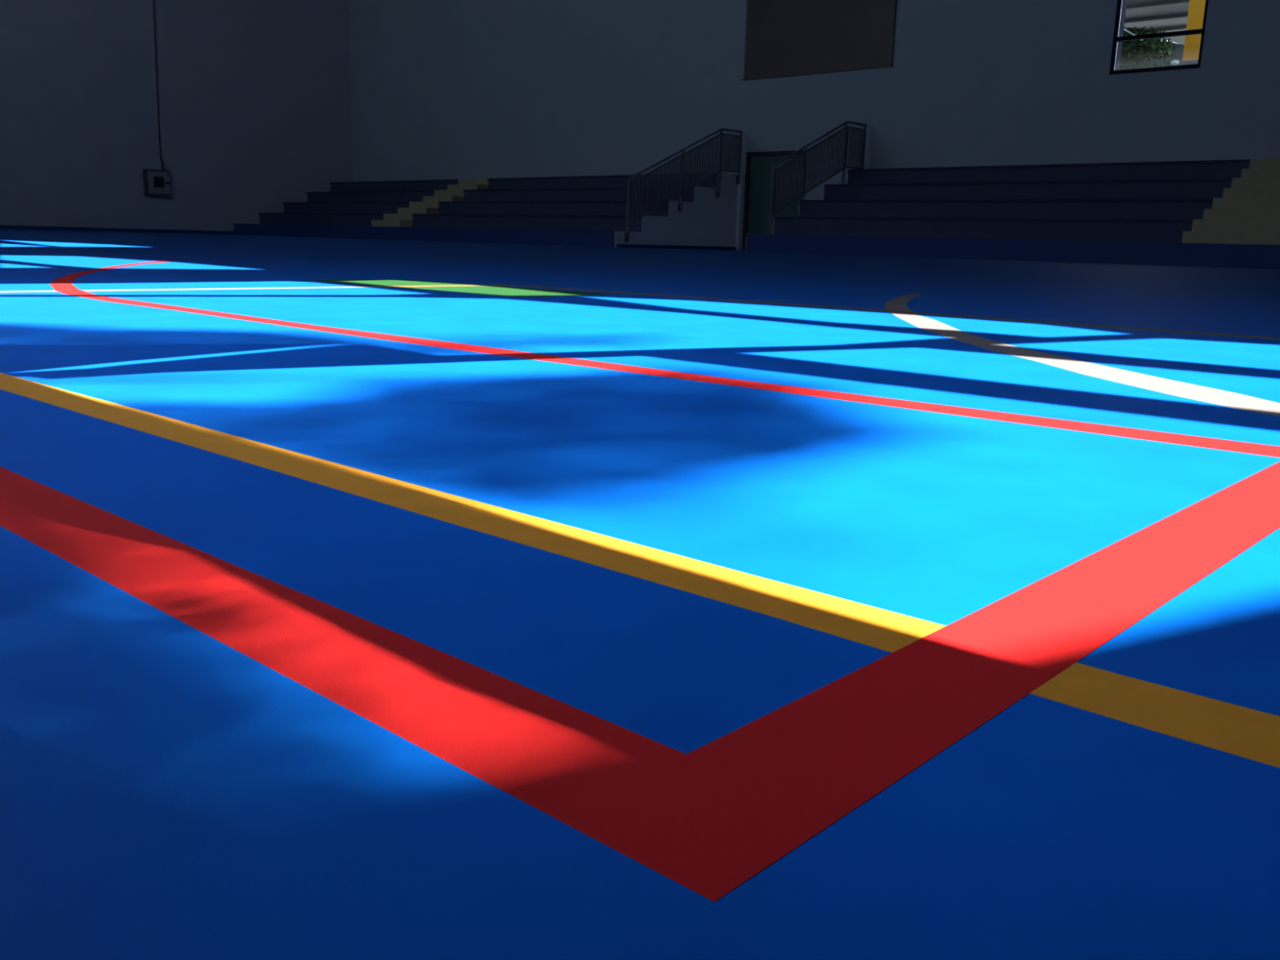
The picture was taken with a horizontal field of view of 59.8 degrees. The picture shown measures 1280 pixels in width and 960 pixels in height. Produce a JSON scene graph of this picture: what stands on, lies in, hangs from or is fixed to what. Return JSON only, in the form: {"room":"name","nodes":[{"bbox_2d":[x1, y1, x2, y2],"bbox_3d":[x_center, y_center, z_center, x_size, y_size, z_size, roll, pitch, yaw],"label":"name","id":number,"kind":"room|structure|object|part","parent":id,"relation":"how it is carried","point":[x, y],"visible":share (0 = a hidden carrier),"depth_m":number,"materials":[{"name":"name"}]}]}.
{"room":"sports hall","nodes":[
{"label":"sports hall","id":0,"kind":"room"},
{"bbox_2d":[0,0,352,231],"bbox_3d":[-17.390,-11.110,29.211,0.300,9.200,22.533,12,16,41],"label":"wall","id":1,"kind":"structure","parent":0,"point":[255,95],"depth_m":32.92,"materials":[{"name":"white paint"}]},
{"bbox_2d":[0,225,234,234],"bbox_3d":[-18.461,-6.613,28.857,0.030,0.100,16.898,12,16,41],"label":"baseboard","id":2,"kind":"structure","parent":1,"relation":"attached to","point":[6,227],"depth_m":32.25,"materials":[{"name":"blue paint"}]},
{"bbox_2d":[142,157,170,196],"bbox_3d":[-14.276,-8.963,32.848,0.234,1.124,0.740,12,16,41],"label":"electrical box","id":3,"kind":"object","parent":1,"relation":"attached to","point":[155,182],"visible":1,"depth_m":32.80,"materials":[{"name":"grey metal"}]},
{"bbox_3d":[-14.214,-8.783,32.860,0.030,0.630,0.650,12,16,41],"label":"door","id":4,"kind":"part","parent":3,"relation":"part of","materials":[{"name":"grey metal"}]},
{"bbox_2d":[152,0,160,157],"bbox_3d":[-14.071,-12.886,32.260,0.043,6.811,0.160,12,16,41],"label":"conduit","id":5,"kind":"object","parent":1,"relation":"attached to","point":[153,0],"visible":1,"depth_m":32.48,"materials":[{"name":"grey metal"}]},
{"bbox_2d":[0,228,1279,959],"bbox_3d":[-1.577,-3.250,16.221,43.200,0.250,22.883,12,16,41],"label":"floor","id":6,"kind":"structure","parent":0,"point":[360,599],"depth_m":0.47,"materials":[{"name":"blue paint"}]},
{"bbox_2d":[233,173,744,249],"bbox_3d":[-5.123,-7.560,30.972,16.650,1.785,4.426,12,16,41],"label":"bleachers","id":7,"kind":"object","parent":6,"relation":"on","point":[590,211],"visible":0.98,"depth_m":28.50,"materials":[{"name":"blue paint"}]},
{"bbox_3d":[0.934,-5.388,25.731,0.040,0.070,4.295,12,16,41],"label":"skirting","id":8,"kind":"part","parent":7,"relation":"part of","materials":[{"name":"blue paint"}]},
{"bbox_2d":[624,128,742,241],"bbox_3d":[1.064,-6.781,25.477,0.075,2.668,3.980,12,16,41],"label":"railing","id":9,"kind":"object","parent":7,"relation":"attached to","point":[692,161],"visible":1,"depth_m":25.34,"materials":[{"name":"metal"}]},
{"bbox_3d":[-0.289,-5.311,24.339,0.038,0.200,0.100,12,16,41],"label":"fixing plate","id":10,"kind":"part","parent":9,"relation":"part of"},
{"bbox_3d":[-0.250,-5.892,24.192,0.044,1.279,0.044,12,16,41],"label":"post","id":11,"kind":"part","parent":9,"relation":"part of","materials":[{"name":"metal"}]},
{"bbox_3d":[0.915,-6.257,25.466,0.038,0.200,0.100,12,16,41],"label":"fixing plate","id":12,"kind":"part","parent":9,"relation":"part of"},
{"bbox_3d":[0.954,-6.843,25.319,0.044,1.290,0.044,12,16,41],"label":"post","id":13,"kind":"part","parent":9,"relation":"part of","materials":[{"name":"metal"}]},
{"bbox_3d":[1.063,-6.498,25.526,0.038,1.385,3.928,12,16,41],"label":"rail","id":14,"kind":"part","parent":9,"relation":"part of","materials":[{"name":"metal"}]},
{"bbox_3d":[1.085,-7.320,25.350,0.038,1.350,3.928,12,16,41],"label":"rail","id":15,"kind":"part","parent":9,"relation":"part of","materials":[{"name":"metal"}]},
{"bbox_3d":[1.094,-7.419,25.335,0.050,1.361,3.950,12,16,41],"label":"handrail","id":16,"kind":"part","parent":9,"relation":"part of","materials":[{"name":"metal"}]},
{"bbox_3d":[1.882,-7.482,26.210,0.044,1.494,0.044,12,16,41],"label":"post","id":17,"kind":"part","parent":9,"relation":"part of","materials":[{"name":"metal"}]},
{"bbox_3d":[2.362,-7.252,26.855,0.038,0.200,0.100,12,16,41],"label":"fixing plate","id":18,"kind":"part","parent":9,"relation":"part of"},
{"bbox_3d":[2.399,-7.766,26.723,0.044,1.142,0.044,12,16,41],"label":"post","id":19,"kind":"part","parent":9,"relation":"part of","materials":[{"name":"metal"}]},
{"bbox_2d":[745,158,1279,269],"bbox_3d":[11.874,-3.855,15.926,22.510,1.785,4.426,12,16,41],"label":"bleachers","id":20,"kind":"object","parent":6,"relation":"on","point":[1208,213],"visible":0.98,"depth_m":19.35,"materials":[{"name":"blue paint"}]},
{"bbox_2d":[768,120,866,234],"bbox_3d":[3.787,-6.266,23.430,0.075,2.668,3.430,12,16,41],"label":"railing","id":21,"kind":"object","parent":20,"relation":"attached to","point":[800,160],"visible":0.91,"depth_m":23.25,"materials":[{"name":"metal"}]},
{"bbox_3d":[2.643,-5.530,22.337,0.044,1.508,0.044,12,16,41],"label":"post","id":22,"kind":"part","parent":21,"relation":"part of","materials":[{"name":"metal"}]},
{"bbox_3d":[3.393,-6.253,23.006,0.044,1.240,0.044,12,16,41],"label":"post","id":23,"kind":"part","parent":21,"relation":"part of","materials":[{"name":"metal"}]},
{"bbox_3d":[3.771,-6.096,23.472,0.038,1.161,3.378,12,16,41],"label":"rail","id":24,"kind":"part","parent":21,"relation":"part of","materials":[{"name":"metal"}]},
{"bbox_3d":[3.794,-6.920,23.295,0.038,1.122,3.378,12,16,41],"label":"rail","id":25,"kind":"part","parent":21,"relation":"part of","materials":[{"name":"metal"}]},
{"bbox_3d":[3.802,-7.019,23.280,0.050,1.133,3.400,12,16,41],"label":"handrail","id":26,"kind":"part","parent":21,"relation":"part of","materials":[{"name":"metal"}]},
{"bbox_3d":[4.402,-6.933,23.979,0.044,1.494,0.044,12,16,41],"label":"post","id":27,"kind":"part","parent":21,"relation":"part of","materials":[{"name":"metal"}]},
{"bbox_3d":[4.919,-7.217,24.493,0.044,1.142,0.044,12,16,41],"label":"post","id":28,"kind":"part","parent":21,"relation":"part of","materials":[{"name":"metal"}]},
{"bbox_2d":[348,0,1279,249],"bbox_3d":[6.130,-9.222,23.456,43.200,9.200,0.250,12,16,41],"label":"wall","id":29,"kind":"structure","parent":0,"point":[440,89],"depth_m":26.53,"materials":[{"name":"white paint"}]},
{"bbox_2d":[742,150,804,249],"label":"door","id":30,"kind":"structure","parent":29,"relation":"in","point":[758,167],"depth_m":26.77,"materials":[{"name":"metal"}]},
{"bbox_2d":[742,0,897,80],"bbox_3d":[3.972,-10.513,24.996,4.020,2.640,0.058,12,16,41],"label":"wall panel","id":31,"kind":"object","parent":29,"relation":"attached to","point":[784,37],"visible":1,"depth_m":25.06,"materials":[{"name":"black"}]},
{"bbox_2d":[1109,0,1208,75],"bbox_3d":[9.587,-8.670,20.358,1.600,2.290,0.290,12,16,41],"label":"window","id":32,"kind":"structure","parent":29,"relation":"in","point":[1118,37],"depth_m":20.70,"materials":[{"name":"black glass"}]},
{"bbox_3d":[14.492,-8.710,27.984,22.000,0.250,17.427,12,16,41],"label":"floor","id":33,"kind":"structure","parent":0,"visible":0},
{"bbox_2d":[1119,26,1176,70],"bbox_3d":[10.911,-10.382,28.647,5.646,2.608,2.096,12,16,41],"label":"tree","id":34,"kind":"object","parent":33,"relation":"on","point":[1135,54],"visible":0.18,"depth_m":26.75,"materials":[{"name":"green plant"}]},
{"bbox_2d":[1124,0,1189,32],"bbox_3d":[8.271,-10.897,30.049,13.400,2.820,8.800,12,16,41],"label":"canopy","id":35,"kind":"object","parent":33,"relation":"on","point":[1167,15],"visible":0.02,"depth_m":27.69,"materials":[{"name":"white metal"}]},
{"bbox_2d":[1149,57,1178,66],"bbox_3d":[9.949,-7.792,21.178,0.571,0.527,0.123,12,16,41],"label":"lamp","id":36,"kind":"object","parent":33,"relation":"on","point":[1173,61],"visible":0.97,"depth_m":21.09,"materials":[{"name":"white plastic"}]},
{"bbox_3d":[10.106,-7.883,21.006,0.143,0.077,0.110,12,16,41],"label":"lamp shade","id":37,"kind":"part","parent":36,"relation":"part of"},
{"bbox_2d":[1163,35,1185,65],"bbox_3d":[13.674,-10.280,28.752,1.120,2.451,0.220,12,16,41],"label":"outbuilding","id":38,"kind":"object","parent":33,"relation":"on","point":[1179,46],"visible":0.12,"depth_m":28.41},
{"bbox_2d":[1179,0,1205,65],"bbox_3d":[10.649,-9.417,20.901,0.480,3.900,0.380,12,16,41],"label":"column","id":39,"kind":"structure","parent":33,"relation":"on","point":[1197,7],"depth_m":21.03,"materials":[{"name":"yellow paint"}]}
]}

